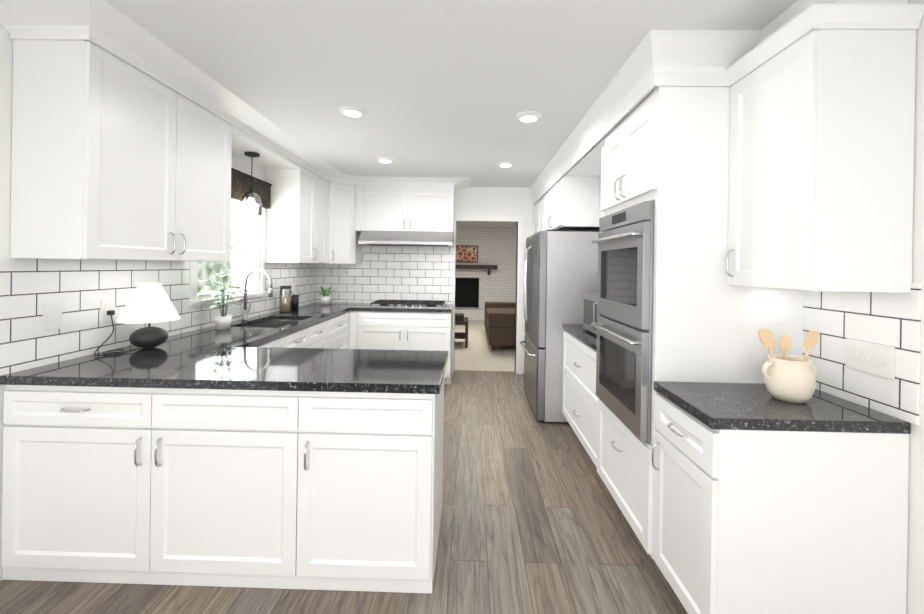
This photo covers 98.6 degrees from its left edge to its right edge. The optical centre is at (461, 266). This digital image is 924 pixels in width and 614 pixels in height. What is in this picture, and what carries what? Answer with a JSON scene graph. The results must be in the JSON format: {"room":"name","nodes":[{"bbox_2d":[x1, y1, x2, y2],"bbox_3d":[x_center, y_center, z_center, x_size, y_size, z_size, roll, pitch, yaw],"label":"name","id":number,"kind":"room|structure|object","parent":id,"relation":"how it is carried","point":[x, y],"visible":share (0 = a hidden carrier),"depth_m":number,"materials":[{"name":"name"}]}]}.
{"room":"kitchen","nodes":[
{"label":"kitchen","id":0,"kind":"room"},
{"bbox_2d":[0,23,265,580],"bbox_3d":[-2.095,0.150,2.042,0.120,2.500,6.940,1,0,1],"label":"wall","id":1,"kind":"structure","parent":0,"point":[241,164],"depth_m":1.77,"materials":[{"name":"paint"}]},
{"bbox_2d":[10,40,231,261],"bbox_3d":[-1.825,-0.527,2.320,0.383,0.980,1.070,1,0,1],"label":"upper cabinet","id":2,"kind":"object","parent":1,"relation":"attached to","point":[114,158],"visible":1,"depth_m":1.89,"materials":[{"name":"white wood"}]},
{"bbox_2d":[0,253,317,375],"bbox_3d":[-2.000,0.208,3.562,0.008,0.540,3.655,1,0,1],"label":"wall tile","id":3,"kind":"structure","parent":1,"relation":"attached to","point":[79,289],"depth_m":2.15,"materials":[{"name":"white tile"}]},
{"bbox_2d":[43,303,61,330],"bbox_3d":[-2.023,0.248,1.969,0.013,0.130,0.087,1,0,1],"label":"electrical outlet plate","id":4,"kind":"object","parent":3,"relation":"attached to","point":[52,316],"depth_m":1.96,"materials":[{"name":"white plastic"}]},
{"bbox_2d":[100,298,115,321],"bbox_3d":[-2.020,0.246,2.270,0.006,0.126,0.089,1,0,1],"label":"electrical outlet plate","id":5,"kind":"object","parent":3,"relation":"attached to","point":[106,304],"depth_m":2.26,"materials":[{"name":"white plastic"}]},
{"bbox_2d":[292,282,294,292],"bbox_3d":[-1.969,0.242,4.650,0.006,0.126,0.080,1,0,1],"label":"electrical outlet plate","id":6,"kind":"object","parent":3,"relation":"attached to","point":[293,283],"depth_m":4.64,"materials":[{"name":"white plastic"}]},
{"bbox_2d":[189,206,266,305],"bbox_3d":[-2.031,-0.262,3.465,0.135,1.100,1.080,1,0,1],"label":"window","id":7,"kind":"structure","parent":1,"relation":"in","point":[256,249],"depth_m":3.90,"materials":[{"name":"white"}]},
{"bbox_2d":[231,168,271,208],"bbox_3d":[-1.946,-0.703,3.432,0.055,0.245,1.119,1,0,1],"label":"window valance","id":8,"kind":"object","parent":7,"relation":"attached to","point":[240,184],"visible":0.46,"depth_m":3.57,"materials":[{"name":"wood"}]},
{"bbox_2d":[0,0,469,192],"bbox_3d":[-0.956,-1.046,3.459,2.057,0.080,3.807,1,0,1],"label":"crown molding","id":9,"kind":"structure","parent":1,"relation":"attached to","point":[106,26],"depth_m":2.07,"materials":[{"name":"white"}]},
{"bbox_2d":[231,125,299,168],"bbox_3d":[-1.811,-1.001,3.424,0.350,0.035,1.138,1,0,1],"label":"soffit","id":10,"kind":"object","parent":1,"relation":"in","point":[269,157],"depth_m":3.43,"materials":[{"name":"white paint"}]},
{"bbox_2d":[240,152,261,214],"bbox_3d":[-1.827,-0.721,3.455,0.172,0.524,0.172,1,0,1],"label":"pendant light","id":11,"kind":"object","parent":10,"relation":"hanging from","point":[251,194],"visible":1,"depth_m":3.44,"materials":[{"name":"black"}]},
{"bbox_2d":[265,166,327,262],"bbox_3d":[-1.781,-0.530,4.381,0.383,0.980,0.774,1,0,1],"label":"upper cabinet","id":12,"kind":"object","parent":1,"relation":"attached to","point":[296,222],"visible":0.96,"depth_m":4.00,"materials":[{"name":"white wood"}]},
{"bbox_2d":[325,182,361,263],"bbox_3d":[-1.653,-0.529,5.074,0.610,0.980,0.610,1,0,1],"label":"upper cabinet","id":13,"kind":"object","parent":1,"relation":"attached to","point":[343,245],"visible":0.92,"depth_m":4.90,"materials":[{"name":"white wood"}]},
{"bbox_2d":[0,370,687,613],"bbox_3d":[-0.255,1.452,1.995,3.840,0.050,6.920,1,0,1],"label":"floor","id":14,"kind":"structure","parent":0,"point":[534,520],"depth_m":1.99,"materials":[{"name":"brown wood"}]},
{"bbox_2d":[2,385,153,583],"bbox_3d":[-1.703,0.966,2.084,0.682,0.880,0.660,1,0,1],"label":"base cabinet","id":15,"kind":"object","parent":14,"relation":"on","point":[76,496],"depth_m":1.76,"materials":[{"name":"white wood"}]},
{"bbox_2d":[150,388,301,588],"bbox_3d":[-1.037,0.976,2.070,0.650,0.880,0.660,1,0,1],"label":"base cabinet","id":16,"kind":"object","parent":14,"relation":"on","point":[224,463],"depth_m":1.75,"materials":[{"name":"white wood"}]},
{"bbox_2d":[148,342,447,393],"bbox_3d":[-0.733,0.520,2.073,1.287,0.040,0.690,1,0,1],"label":"countertop","id":17,"kind":"structure","parent":16,"relation":"on","point":[231,358],"depth_m":1.91,"materials":[{"name":"black stone"}]},
{"bbox_2d":[254,312,349,348],"bbox_3d":[-1.677,0.964,3.589,0.670,0.880,2.348,1,0,1],"label":"base cabinet","id":18,"kind":"object","parent":14,"relation":"on","point":[331,333],"visible":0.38,"depth_m":3.86,"materials":[{"name":"white wood"}]},
{"bbox_2d":[0,302,355,387],"bbox_3d":[-1.676,0.603,3.565,0.660,0.240,3.632,1,0,1],"label":"countertop","id":19,"kind":"structure","parent":18,"relation":"on","point":[127,369],"depth_m":2.22,"materials":[{"name":"black stone"}]},
{"bbox_2d":[94,283,180,355],"bbox_3d":[-1.863,0.289,2.321,0.306,0.385,0.395,1,0,1],"label":"table lamp","id":20,"kind":"object","parent":19,"relation":"on","point":[149,303],"visible":0.98,"depth_m":2.29,"materials":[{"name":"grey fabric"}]},
{"bbox_2d":[197,272,246,329],"bbox_3d":[-1.839,0.262,3.094,0.301,0.437,0.333,1,0,1],"label":"potted plant","id":21,"kind":"object","parent":19,"relation":"on","point":[222,321],"visible":1,"depth_m":3.06,"materials":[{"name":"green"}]},
{"bbox_2d":[241,269,272,320],"bbox_3d":[-1.824,0.249,3.568,0.276,0.463,0.098,1,0,1],"label":"kitchen faucet","id":22,"kind":"object","parent":19,"relation":"on","point":[246,312],"visible":1,"depth_m":3.54,"materials":[{"name":"silver metal"}]},
{"bbox_2d":[279,286,291,311],"bbox_3d":[-1.867,0.341,4.207,0.116,0.275,0.116,1,0,1],"label":"jar","id":23,"kind":"object","parent":19,"relation":"on","point":[285,303],"visible":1,"depth_m":4.17,"materials":[{"name":"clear glass"}]},
{"bbox_2d":[291,293,298,309],"bbox_3d":[-1.849,0.383,4.387,0.094,0.190,0.094,1,0,1],"label":"canister","id":24,"kind":"object","parent":19,"relation":"on","point":[295,301],"visible":0.83,"depth_m":4.35,"materials":[{"name":"black metal"}]},
{"bbox_2d":[316,286,335,304],"bbox_3d":[-1.754,0.355,5.047,0.344,0.246,0.335,1,0,1],"label":"potted plant","id":25,"kind":"object","parent":19,"relation":"on","point":[325,299],"visible":1,"depth_m":5.00,"materials":[{"name":"white"}]},
{"bbox_2d":[352,302,453,312],"bbox_3d":[-0.715,0.515,5.037,1.196,0.040,0.648,1,0,1],"label":"countertop","id":26,"kind":"structure","parent":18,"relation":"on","point":[359,306],"depth_m":4.72,"materials":[{"name":"black stone"}]},
{"bbox_2d":[368,300,446,308],"bbox_3d":[-0.666,0.469,5.022,0.920,0.052,0.520,1,0,1],"label":"gas cooktop","id":27,"kind":"object","parent":26,"relation":"in","point":[435,304],"visible":1,"depth_m":4.88,"materials":[{"name":"silver metal"}]},
{"bbox_2d":[348,311,359,348],"bbox_3d":[-1.608,0.962,5.062,0.746,0.880,0.637,1,0,1],"label":"base cabinet","id":28,"kind":"object","parent":14,"relation":"on","point":[354,320],"depth_m":4.74,"materials":[{"name":"white wood"}]},
{"bbox_2d":[298,377,443,593],"bbox_3d":[-0.414,0.985,2.057,0.596,0.880,0.660,1,0,1],"label":"base cabinet","id":29,"kind":"object","parent":14,"relation":"on","point":[316,490],"depth_m":1.73,"materials":[{"name":"white wood"}]},
{"bbox_2d":[360,310,452,383],"bbox_3d":[-0.682,0.975,5.042,1.106,0.880,0.637,1,0,1],"label":"base cabinet","id":30,"kind":"object","parent":14,"relation":"on","point":[382,330],"depth_m":4.73,"materials":[{"name":"white wood"}]},
{"bbox_2d":[520,229,599,422],"bbox_3d":[1.088,0.553,4.080,0.910,1.780,0.902,1,0,1],"label":"fridge","id":31,"kind":"object","parent":14,"relation":"on","point":[560,272],"visible":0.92,"depth_m":3.63,"materials":[{"name":"silver metal"}]},
{"bbox_2d":[562,330,597,466],"bbox_3d":[1.222,1.007,3.093,0.700,0.880,1.058,1,0,1],"label":"base cabinet","id":32,"kind":"object","parent":14,"relation":"on","point":[580,405],"visible":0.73,"depth_m":3.04,"materials":[{"name":"white wood"}]},
{"bbox_2d":[562,324,596,350],"bbox_3d":[1.242,0.547,3.092,0.675,0.040,1.058,1,0,1],"label":"countertop","id":33,"kind":"structure","parent":32,"relation":"on","point":[582,334],"depth_m":3.12,"materials":[{"name":"black stone"}]},
{"bbox_2d":[583,292,601,334],"bbox_3d":[1.216,0.372,3.042,0.495,0.309,0.560,1,0,1],"label":"microwave oven","id":34,"kind":"object","parent":33,"relation":"on","point":[590,313],"visible":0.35,"depth_m":3.13,"materials":[{"name":"silver metal"}]},
{"bbox_2d":[597,87,802,579],"bbox_3d":[1.204,0.314,2.189,0.720,2.270,0.745,1,0,1],"label":"tall cabinet","id":35,"kind":"object","parent":14,"relation":"on","point":[666,149],"visible":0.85,"depth_m":1.82,"materials":[{"name":"white wood"}]},
{"bbox_2d":[590,200,654,443],"bbox_3d":[0.875,0.259,2.196,0.142,1.146,0.671,1,0,1],"label":"double wall oven","id":36,"kind":"object","parent":35,"relation":"in","point":[623,325],"visible":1,"depth_m":2.04,"materials":[{"name":"silver metal"}]},
{"bbox_2d":[652,394,908,613],"bbox_3d":[1.190,1.010,1.597,0.700,0.880,0.439,1,0,1],"label":"base cabinet","id":37,"kind":"object","parent":14,"relation":"on","point":[770,522],"visible":1,"depth_m":1.38,"materials":[{"name":"white wood"}]},
{"bbox_2d":[654,381,910,433],"bbox_3d":[1.210,0.550,1.593,0.675,0.040,0.443,1,0,1],"label":"countertop","id":38,"kind":"structure","parent":37,"relation":"on","point":[740,406],"depth_m":1.46,"materials":[{"name":"black stone"}]},
{"bbox_2d":[758,328,819,402],"bbox_3d":[1.313,0.392,1.594,0.214,0.278,0.164,1,0,1],"label":"utensil crock","id":39,"kind":"object","parent":38,"relation":"on","point":[790,378],"visible":1,"depth_m":1.57,"materials":[{"name":"beige ceramic"}]},
{"bbox_2d":[105,0,796,227],"bbox_3d":[0.547,-1.107,5.024,7.400,0.080,13.020,1,0,1],"label":"ceiling","id":40,"kind":"structure","parent":0,"point":[442,88],"depth_m":2.10,"materials":[{"name":"paint"}]},
{"bbox_2d":[339,106,365,116],"bbox_3d":[-0.759,-1.072,2.761,0.182,0.019,0.182,1,0,-8],"label":"recessed light","id":41,"kind":"object","parent":40,"relation":"in","point":[355,111],"depth_m":2.73,"materials":[{"name":"white"}]},
{"bbox_2d":[376,157,394,162],"bbox_3d":[-0.775,-1.074,4.032,0.182,0.019,0.182,1,0,-8],"label":"recessed light","id":42,"kind":"object","parent":40,"relation":"in","point":[382,159],"depth_m":3.99,"materials":[{"name":"white"}]},
{"bbox_2d":[497,162,513,166],"bbox_3d":[0.453,-1.056,4.126,0.182,0.019,0.182,1,0,-8],"label":"recessed light","id":43,"kind":"object","parent":40,"relation":"in","point":[503,164],"depth_m":4.08,"materials":[{"name":"white"}]},
{"bbox_2d":[515,111,541,121],"bbox_3d":[0.470,-1.053,2.812,0.182,0.019,0.182,1,0,-8],"label":"recessed light","id":44,"kind":"object","parent":40,"relation":"in","point":[529,116],"depth_m":2.78,"materials":[{"name":"white"}]},
{"bbox_2d":[454,320,514,371],"bbox_3d":[0.580,1.450,8.338,7.000,0.054,5.800,1,0,1],"label":"floor","id":45,"kind":"structure","parent":0,"point":[477,354],"depth_m":6.51,"materials":[{"name":"beige carpet"}]},
{"bbox_2d":[455,313,467,347],"bbox_3d":[-0.439,1.132,7.259,1.100,0.555,0.600,1,0,1],"label":"coffee table","id":46,"kind":"object","parent":45,"relation":"on","point":[460,319],"visible":0.35,"depth_m":6.99,"materials":[{"name":"brown wood"}]},
{"bbox_2d":[484,302,515,351],"bbox_3d":[0.952,0.997,7.649,0.960,0.865,2.160,1,0,1],"label":"sofa","id":47,"kind":"object","parent":45,"relation":"on","point":[499,321],"visible":0.5,"depth_m":6.58,"materials":[{"name":"brown leather"}]},
{"bbox_2d":[455,227,516,319],"bbox_3d":[0.652,0.174,10.860,7.000,2.500,0.750,1,0,1],"label":"wall","id":48,"kind":"structure","parent":0,"point":[476,290],"depth_m":10.93,"materials":[{"name":"white brick"}]},
{"bbox_2d":[456,245,477,262],"bbox_3d":[-0.059,-0.352,10.928,1.000,0.470,0.034,1,0,1],"label":"picture","id":49,"kind":"object","parent":48,"relation":"attached to","point":[467,253],"visible":0.61,"depth_m":10.91,"materials":[{"name":"fabric"}]},
{"bbox_2d":[456,265,496,274],"bbox_3d":[-0.122,0.077,10.851,2.150,0.270,0.198,1,0,1],"label":"mantel shelf","id":50,"kind":"object","parent":48,"relation":"attached to","point":[488,267],"visible":0.56,"depth_m":10.74,"materials":[{"name":"brown wood"}]},
{"bbox_2d":[454,187,534,373],"bbox_3d":[-0.164,0.172,5.411,3.600,2.500,0.120,1,0,1],"label":"wall","id":51,"kind":"structure","parent":0,"point":[504,201],"depth_m":5.33,"materials":[{"name":"paint"}]},
{"bbox_2d":[317,244,452,303],"bbox_3d":[-1.036,-0.001,5.366,1.836,0.980,0.008,1,0,1],"label":"wall tile","id":52,"kind":"structure","parent":51,"relation":"attached to","point":[402,273],"depth_m":5.36,"materials":[{"name":"white tile"}]},
{"bbox_2d":[355,186,454,232],"bbox_3d":[-0.724,-0.726,5.167,1.236,0.560,0.383,1,0,1],"label":"upper cabinet","id":53,"kind":"object","parent":51,"relation":"attached to","point":[424,209],"visible":1,"depth_m":5.01,"materials":[{"name":"white wood"}]},
{"bbox_2d":[358,231,453,246],"bbox_3d":[-0.688,-0.359,5.099,1.151,0.171,0.500,1,0,1],"label":"range hood","id":54,"kind":"object","parent":53,"relation":"attached to","point":[403,238],"visible":0.97,"depth_m":4.91,"materials":[{"name":"silver metal"}]},
{"bbox_2d":[452,215,523,373],"bbox_3d":[0.345,0.372,5.392,0.935,2.115,0.138,1,0,1],"label":"door frame","id":55,"kind":"structure","parent":51,"relation":"attached to","point":[519,220],"depth_m":5.32,"materials":[{"name":"white wood"}]},
{"bbox_2d":[906,0,923,613],"bbox_3d":[1.623,0.205,1.963,0.120,2.500,6.940,1,0,1],"label":"wall","id":56,"kind":"structure","parent":0,"point":[915,575],"depth_m":1.35,"materials":[{"name":"paint"}]},
{"bbox_2d":[533,176,600,233],"bbox_3d":[1.260,-0.595,4.469,0.730,0.460,1.696,1,0,1],"label":"upper cabinet","id":57,"kind":"object","parent":56,"relation":"attached to","point":[568,203],"visible":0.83,"depth_m":3.63,"materials":[{"name":"white wood"}]},
{"bbox_2d":[600,188,603,232],"bbox_3d":[1.401,-0.385,3.087,0.383,0.870,1.058,1,0,1],"label":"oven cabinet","id":58,"kind":"object","parent":56,"relation":"attached to","point":[601,213],"visible":0.02,"depth_m":3.60,"materials":[{"name":"white wood"}]},
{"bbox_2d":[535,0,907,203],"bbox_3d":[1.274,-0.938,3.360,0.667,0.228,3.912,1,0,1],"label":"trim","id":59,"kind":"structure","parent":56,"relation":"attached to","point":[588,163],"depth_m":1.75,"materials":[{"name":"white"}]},
{"bbox_2d":[530,4,923,204],"bbox_3d":[1.238,-0.938,3.330,0.737,0.230,3.972,1,0,1],"label":"crown molding","id":60,"kind":"structure","parent":56,"relation":"attached to","point":[694,58],"depth_m":1.79,"materials":[{"name":"white"}]},
{"bbox_2d":[726,30,915,292],"bbox_3d":[1.369,-0.365,1.591,0.383,0.905,0.439,1,0,1],"label":"upper cabinet","id":61,"kind":"object","parent":56,"relation":"attached to","point":[821,162],"visible":1,"depth_m":1.37,"materials":[{"name":"white wood"}]},
{"bbox_2d":[802,283,920,424],"bbox_3d":[1.569,0.293,2.479,0.008,0.480,2.270,1,0,1],"label":"wall tile","id":62,"kind":"structure","parent":56,"relation":"attached to","point":[835,320],"depth_m":1.51,"materials":[{"name":"white tile"}]},
{"bbox_2d":[846,338,894,379],"bbox_3d":[1.536,0.345,1.505,0.014,0.116,0.180,1,0,1],"label":"switch plate","id":63,"kind":"object","parent":62,"relation":"attached to","point":[872,358],"visible":1,"depth_m":1.49,"materials":[{"name":"white plastic"}]},
{"label":"outside","id":64,"kind":"structure","parent":0,"visible":0},
{"bbox_2d":[197,199,248,292],"bbox_3d":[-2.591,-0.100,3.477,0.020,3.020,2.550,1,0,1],"label":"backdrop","id":65,"kind":"structure","parent":64,"point":[237,264],"depth_m":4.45,"materials":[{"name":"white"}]}
]}

